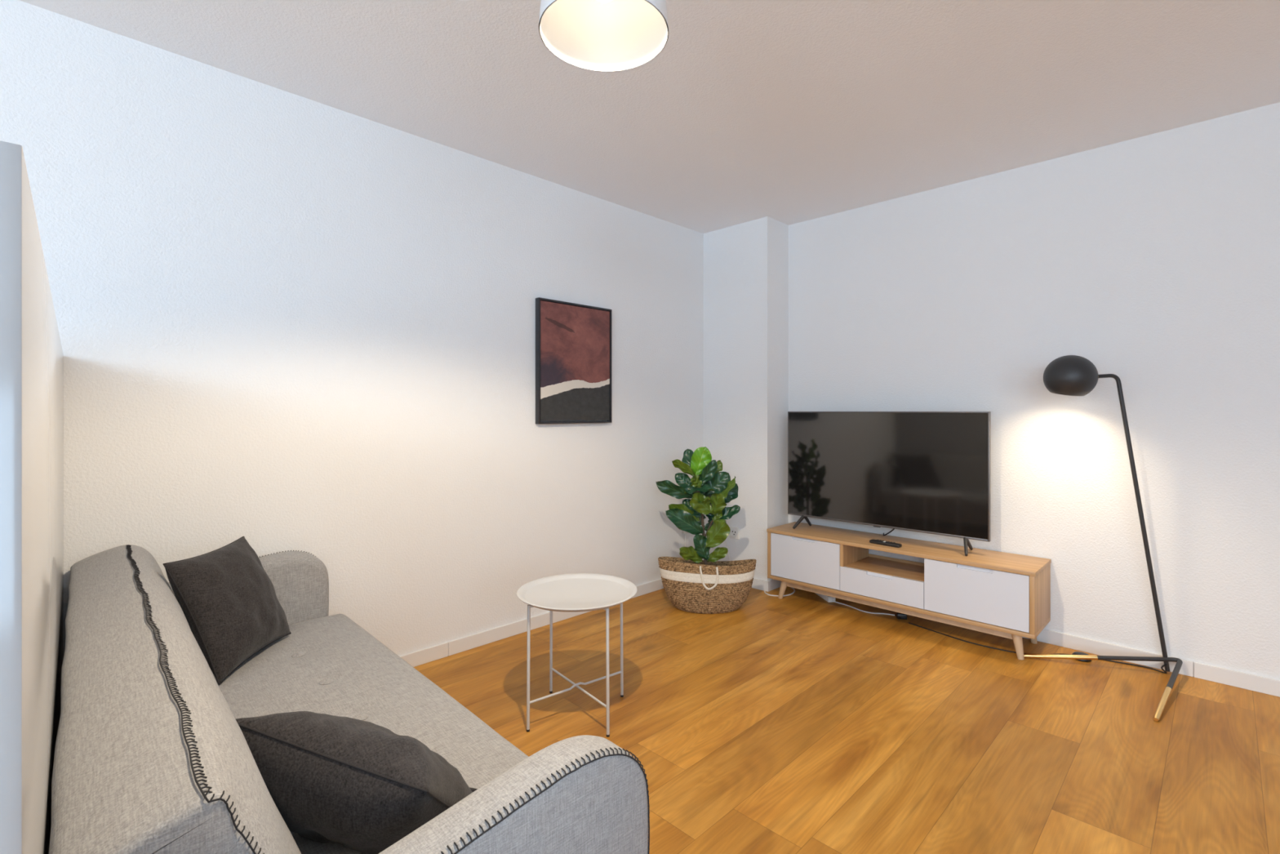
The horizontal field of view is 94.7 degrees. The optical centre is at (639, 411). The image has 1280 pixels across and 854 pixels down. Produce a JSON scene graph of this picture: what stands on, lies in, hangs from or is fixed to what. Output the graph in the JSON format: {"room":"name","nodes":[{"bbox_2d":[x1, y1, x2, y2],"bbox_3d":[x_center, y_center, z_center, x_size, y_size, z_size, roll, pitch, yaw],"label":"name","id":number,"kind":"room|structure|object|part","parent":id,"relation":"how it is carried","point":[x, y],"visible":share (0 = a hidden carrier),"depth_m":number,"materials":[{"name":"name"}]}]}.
{"room":"living room","nodes":[
{"label":"living room","id":0,"kind":"room"},
{"bbox_2d":[0,0,703,656],"bbox_3d":[-2.512,-0.052,1.411,0.120,2.505,9.106,0,0,45],"label":"wall","id":1,"kind":"structure","parent":0,"point":[286,321],"depth_m":2.53,"materials":[{"name":"white paint"}]},
{"bbox_2d":[399,578,663,666],"bbox_3d":[-2.492,1.166,1.337,0.012,0.068,8.386,0,0,45],"label":"baseboard","id":2,"kind":"structure","parent":1,"relation":"attached to","point":[435,652],"depth_m":3.06,"materials":[{"name":"white"}]},
{"bbox_2d":[535,297,611,423],"bbox_3d":[-0.377,-0.281,3.452,0.035,0.697,0.544,0,0,45],"label":"framed print","id":3,"kind":"object","parent":1,"relation":"attached to","point":[573,341],"visible":1,"depth_m":3.41,"materials":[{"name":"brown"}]},
{"bbox_2d":[682,530,688,546],"bbox_3d":[0.320,1.006,4.165,0.022,0.381,0.044,0,0,45],"label":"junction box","id":4,"kind":"object","parent":1,"relation":"attached to","point":[683,531],"visible":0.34,"depth_m":4.16,"materials":[{"name":"white plastic"}]},
{"bbox_2d":[19,0,1279,233],"bbox_3d":[-0.694,-1.355,-0.392,5.240,0.100,9.106,0,0,45],"label":"ceiling","id":5,"kind":"structure","parent":0,"point":[787,112],"depth_m":2.33,"materials":[{"name":"white paint"}]},
{"bbox_2d":[538,0,668,71],"bbox_3d":[-0.081,-1.077,1.330,0.291,0.455,0.291,0,0,45],"label":"pendant lamp","id":6,"kind":"object","parent":5,"relation":"hanging from","point":[593,35],"visible":1,"depth_m":1.44,"materials":[{"name":"white fabric"}]},
{"bbox_3d":[-0.081,-0.971,1.330,0.062,0.084,0.062,0,0,45],"label":"bulb","id":7,"kind":"part","parent":6,"relation":"part of","materials":[{"name":"white glass"}]},
{"bbox_2d":[703,216,788,581],"bbox_3d":[0.752,-0.052,4.230,0.545,2.505,0.266,0,0,45],"label":"wall pillar","id":8,"kind":"structure","parent":0,"point":[746,264],"depth_m":4.08,"materials":[{"name":"white paint"}]},
{"bbox_2d":[728,525,739,539],"bbox_3d":[0.658,0.847,4.126,0.082,0.082,0.014,0,0,45],"label":"power socket","id":9,"kind":"object","parent":8,"relation":"attached to","point":[735,531],"visible":0.99,"depth_m":4.12,"materials":[{"name":"white plastic"}]},
{"bbox_2d":[751,577,766,591],"bbox_3d":[0.659,1.166,4.127,0.531,0.068,0.012,0,0,45],"label":"baseboard","id":10,"kind":"structure","parent":8,"relation":"attached to","point":[757,584],"depth_m":3.97,"materials":[{"name":"white"}]},
{"bbox_2d":[413,586,1279,853],"bbox_3d":[-0.694,1.250,-0.392,5.240,0.100,9.106,0,0,45],"label":"floor","id":11,"kind":"structure","parent":0,"point":[801,722],"depth_m":2.22,"materials":[{"name":"brown wood"}]},
{"bbox_2d":[0,140,63,853],"bbox_3d":[-1.306,0.507,1.036,0.400,1.386,2.121,0,0,-44],"label":"cabinet","id":12,"kind":"object","parent":11,"relation":"on","point":[32,356],"visible":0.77,"depth_m":0.45,"materials":[{"name":"grey"}]},
{"bbox_2d":[48,544,649,853],"bbox_3d":[-0.902,0.824,1.504,0.818,0.752,1.945,0,0,-43],"label":"sofa","id":13,"kind":"object","parent":11,"relation":"on","point":[153,755],"visible":0.88,"depth_m":0.97,"materials":[{"name":"grey fabric"}]},
{"bbox_3d":[-1.118,0.747,1.373,0.323,0.589,1.838,0,0,-43],"label":"backrest","id":14,"kind":"part","parent":13,"relation":"part of","materials":[{"name":"grey fabric"}]},
{"bbox_2d":[163,536,291,684],"bbox_3d":[-1.345,0.627,1.943,0.238,0.341,0.451,0,0,-2],"label":"throw pillow","id":15,"kind":"object","parent":13,"relation":"on","point":[231,606],"visible":0.98,"depth_m":1.84,"materials":[{"name":"fabric"}]},
{"bbox_3d":[-1.514,0.808,2.184,0.656,0.503,0.116,0,0,-43],"label":"armrest","id":16,"kind":"part","parent":13,"relation":"part of","materials":[{"name":"grey fabric"}]},
{"bbox_2d":[235,711,477,853],"bbox_3d":[-0.533,0.690,1.156,0.414,0.247,0.273,0,0,14],"label":"throw pillow","id":17,"kind":"object","parent":13,"relation":"on","point":[362,786],"visible":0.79,"depth_m":1.04,"materials":[{"name":"fabric"}]},
{"bbox_3d":[-0.825,0.880,1.567,0.619,0.169,1.732,0,0,-43],"label":"seat","id":18,"kind":"part","parent":13,"relation":"part of","materials":[{"name":"grey fabric"}]},
{"bbox_3d":[-0.256,0.808,0.850,0.656,0.503,0.107,0,0,-43],"label":"armrest","id":19,"kind":"part","parent":13,"relation":"part of","materials":[{"name":"grey fabric"}]},
{"bbox_2d":[516,573,637,737],"bbox_3d":[-0.249,0.954,2.350,0.475,0.492,0.475,0,0,45],"label":"tray table","id":20,"kind":"object","parent":11,"relation":"on","point":[573,592],"visible":1,"depth_m":2.33,"materials":[{"name":"grey metal"}]},
{"bbox_3d":[-0.419,0.961,2.217,0.012,0.467,0.015,0,0,45],"label":"leg","id":21,"kind":"part","parent":20,"relation":"part of","materials":[{"name":"grey metal"}]},
{"bbox_3d":[-0.379,0.961,2.518,0.015,0.467,0.012,0,0,45],"label":"leg","id":22,"kind":"part","parent":20,"relation":"part of","materials":[{"name":"grey metal"}]},
{"bbox_2d":[516,573,637,612],"bbox_3d":[-0.249,0.718,2.350,0.475,0.020,0.475,0,0,45],"label":"tray","id":23,"kind":"object","parent":20,"relation":"on","point":[573,592],"depth_m":2.35,"materials":[{"name":"grey metal"}]},
{"bbox_3d":[-0.119,0.961,2.182,0.015,0.467,0.012,0,0,45],"label":"leg","id":24,"kind":"part","parent":20,"relation":"part of","materials":[{"name":"grey metal"}]},
{"bbox_3d":[-0.077,0.961,2.484,0.012,0.467,0.015,0,0,45],"label":"leg","id":25,"kind":"part","parent":20,"relation":"part of","materials":[{"name":"grey metal"}]},
{"bbox_2d":[657,556,756,613],"bbox_3d":[0.412,1.048,3.620,0.606,0.304,0.295,0,0,0],"label":"woven basket","id":26,"kind":"object","parent":11,"relation":"on","point":[717,587],"visible":0.98,"depth_m":3.52,"materials":[{"name":"wicker"}]},
{"bbox_2d":[655,446,740,564],"bbox_3d":[0.394,0.700,3.621,0.370,0.980,0.496,0,0,45],"label":"fiddle leaf fig","id":27,"kind":"object","parent":26,"relation":"in","point":[717,489],"visible":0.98,"depth_m":3.57,"materials":[{"name":"green plant"}]},
{"bbox_3d":[0.412,0.989,3.512,0.113,0.127,0.075,0,0,0],"label":"rope handle","id":28,"kind":"part","parent":26,"relation":"part of","materials":[{"name":"fabric"}]},
{"bbox_2d":[764,586,795,596],"bbox_3d":[0.995,1.196,3.999,0.187,0.008,0.427,0,0,45],"label":"cable loop","id":29,"kind":"object","parent":11,"relation":"on","point":[791,587],"visible":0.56,"depth_m":3.86,"materials":[{"name":"white plastic"}]},
{"bbox_2d":[814,592,894,615],"bbox_3d":[1.281,1.181,3.689,0.144,0.038,0.608,0,0,-31],"label":"cable","id":30,"kind":"object","parent":11,"relation":"on","point":[829,599],"visible":0.42,"depth_m":3.71,"materials":[{"name":"white plastic"}]},
{"bbox_2d":[895,612,906,619],"bbox_3d":[1.518,1.185,3.410,0.055,0.030,0.083,0,0,8],"label":"power adapter","id":31,"kind":"object","parent":11,"relation":"on","point":[900,615],"visible":0.92,"depth_m":3.41,"materials":[{"name":"black plastic"}]},
{"bbox_2d":[766,521,1051,659],"bbox_3d":[1.471,0.982,3.432,1.474,0.443,0.357,0,0,45],"label":"tv stand","id":32,"kind":"object","parent":11,"relation":"on","point":[1003,594],"visible":0.98,"depth_m":3.20,"materials":[{"name":"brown wood"}]},
{"bbox_3d":[0.959,0.919,3.943,0.022,0.278,0.353,0,0,45],"label":"panel","id":33,"kind":"part","parent":32,"relation":"part of","materials":[{"name":"brown wood"}]},
{"bbox_3d":[0.923,1.138,3.789,0.065,0.131,0.048,0,0,45],"label":"leg","id":34,"kind":"part","parent":32,"relation":"part of","materials":[{"name":"brown wood"}]},
{"bbox_3d":[1.020,0.793,3.657,0.152,0.015,0.004,0,0,45],"label":"handle","id":35,"kind":"part","parent":32,"relation":"part of","materials":[{"name":"white paint"}]},
{"bbox_3d":[1.018,0.919,3.652,0.468,0.270,0.018,0,0,45],"label":"door","id":36,"kind":"part","parent":32,"relation":"part of","materials":[{"name":"white paint"}]},
{"bbox_3d":[1.310,0.919,3.597,0.020,0.278,0.350,0,0,45],"label":"divider panel","id":37,"kind":"part","parent":32,"relation":"part of","materials":[{"name":"brown wood"}]},
{"bbox_3d":[1.355,0.922,3.325,0.146,0.017,0.004,0,0,45],"label":"handle","id":38,"kind":"part","parent":32,"relation":"part of","materials":[{"name":"white paint"}]},
{"bbox_3d":[1.353,0.983,3.320,0.471,0.142,0.018,0,0,45],"label":"drawer","id":39,"kind":"part","parent":32,"relation":"part of","materials":[{"name":"white paint"}]},
{"bbox_2d":[844,556,924,581],"bbox_3d":[1.485,0.918,3.437,0.454,0.014,0.330,0,0,45],"label":"shelf","id":40,"kind":"object","parent":32,"relation":"attached to","point":[882,568],"depth_m":3.42,"materials":[{"name":"brown wood"}]},
{"bbox_2d":[869,538,902,547],"bbox_3d":[1.398,0.749,3.361,0.042,0.022,0.176,0,0,-41],"label":"remote control","id":41,"kind":"object","parent":32,"relation":"on","point":[873,540],"visible":1,"depth_m":3.34,"materials":[{"name":"black plastic"}]},
{"bbox_2d":[787,411,991,555],"bbox_3d":[1.442,0.380,3.542,1.192,0.762,0.255,0,0,45],"label":"television","id":42,"kind":"object","parent":32,"relation":"on","point":[925,472],"visible":1,"depth_m":3.44,"materials":[{"name":"grey plastic"}]},
{"bbox_3d":[1.594,0.919,3.557,1.424,0.278,0.006,0,0,45],"label":"panel","id":43,"kind":"part","parent":32,"relation":"part of","materials":[{"name":"brown wood"}]},
{"bbox_3d":[1.471,0.770,3.432,1.474,0.020,0.357,0,0,45],"label":"panel","id":44,"kind":"part","parent":32,"relation":"part of","materials":[{"name":"brown wood"}]},
{"bbox_3d":[1.472,1.068,3.433,1.468,0.020,0.354,0,0,45],"label":"panel","id":45,"kind":"part","parent":32,"relation":"part of","materials":[{"name":"brown wood"}]},
{"bbox_3d":[1.697,0.793,2.986,0.162,0.016,0.004,0,0,45],"label":"handle","id":46,"kind":"part","parent":32,"relation":"part of","materials":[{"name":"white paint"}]},
{"bbox_3d":[1.692,0.919,2.984,0.476,0.270,0.018,0,0,45],"label":"door","id":47,"kind":"part","parent":32,"relation":"part of","materials":[{"name":"white paint"}]},
{"bbox_3d":[1.843,1.138,2.877,0.057,0.129,0.048,0,0,45],"label":"leg","id":48,"kind":"part","parent":32,"relation":"part of","materials":[{"name":"brown wood"}]},
{"bbox_3d":[2.028,1.138,3.063,0.057,0.129,0.048,0,0,45],"label":"leg","id":49,"kind":"part","parent":32,"relation":"part of","materials":[{"name":"brown wood"}]},
{"bbox_3d":[1.985,0.919,2.925,0.022,0.278,0.353,0,0,45],"label":"panel","id":50,"kind":"part","parent":32,"relation":"part of","materials":[{"name":"brown wood"}]},
{"bbox_2d":[908,355,1182,721],"bbox_3d":[1.847,0.468,2.862,1.137,1.468,0.611,0,0,45],"label":"floor lamp","id":51,"kind":"object","parent":11,"relation":"on","point":[1068,375],"visible":0.98,"depth_m":2.72,"materials":[{"name":"black metal"}]},
{"bbox_3d":[1.937,1.177,2.970,1.104,0.050,0.153,0,0,34],"label":"cord","id":52,"kind":"part","parent":51,"relation":"part of","materials":[{"name":"black plastic"}]},
{"bbox_3d":[2.027,-0.169,2.780,0.211,0.194,0.211,0,0,45],"label":"lamp shade","id":53,"kind":"part","parent":51,"relation":"part of","materials":[{"name":"black metal"}]},
{"bbox_2d":[1071,651,1091,662],"bbox_3d":[2.144,1.186,2.863,0.078,0.026,0.078,0,0,45],"label":"switch","id":54,"kind":"object","parent":51,"relation":"attached to","point":[1075,652],"depth_m":2.86,"materials":[{"name":"black plastic"}]},
{"bbox_3d":[2.287,0.508,2.732,0.292,1.367,0.018,0,0,10],"label":"stem","id":55,"kind":"part","parent":51,"relation":"part of","materials":[{"name":"black metal"}]},
{"bbox_2d":[788,102,1279,679],"bbox_3d":[2.470,-0.052,2.798,5.000,2.505,0.120,0,0,45],"label":"wall","id":56,"kind":"structure","parent":0,"point":[1153,260],"depth_m":2.90,"materials":[{"name":"white paint"}]},
{"bbox_2d":[766,578,781,591],"bbox_3d":[0.942,1.166,4.025,0.012,0.068,0.264,0,0,45],"label":"trim","id":57,"kind":"structure","parent":56,"relation":"attached to","point":[771,584],"depth_m":3.97,"materials":[{"name":"white"}]},
{"bbox_2d":[1022,628,1279,697],"bbox_3d":[2.621,1.166,2.555,4.441,0.068,0.012,0,0,45],"label":"baseboard","id":58,"kind":"structure","parent":56,"relation":"attached to","point":[1258,683],"depth_m":2.71,"materials":[{"name":"white"}]}
]}

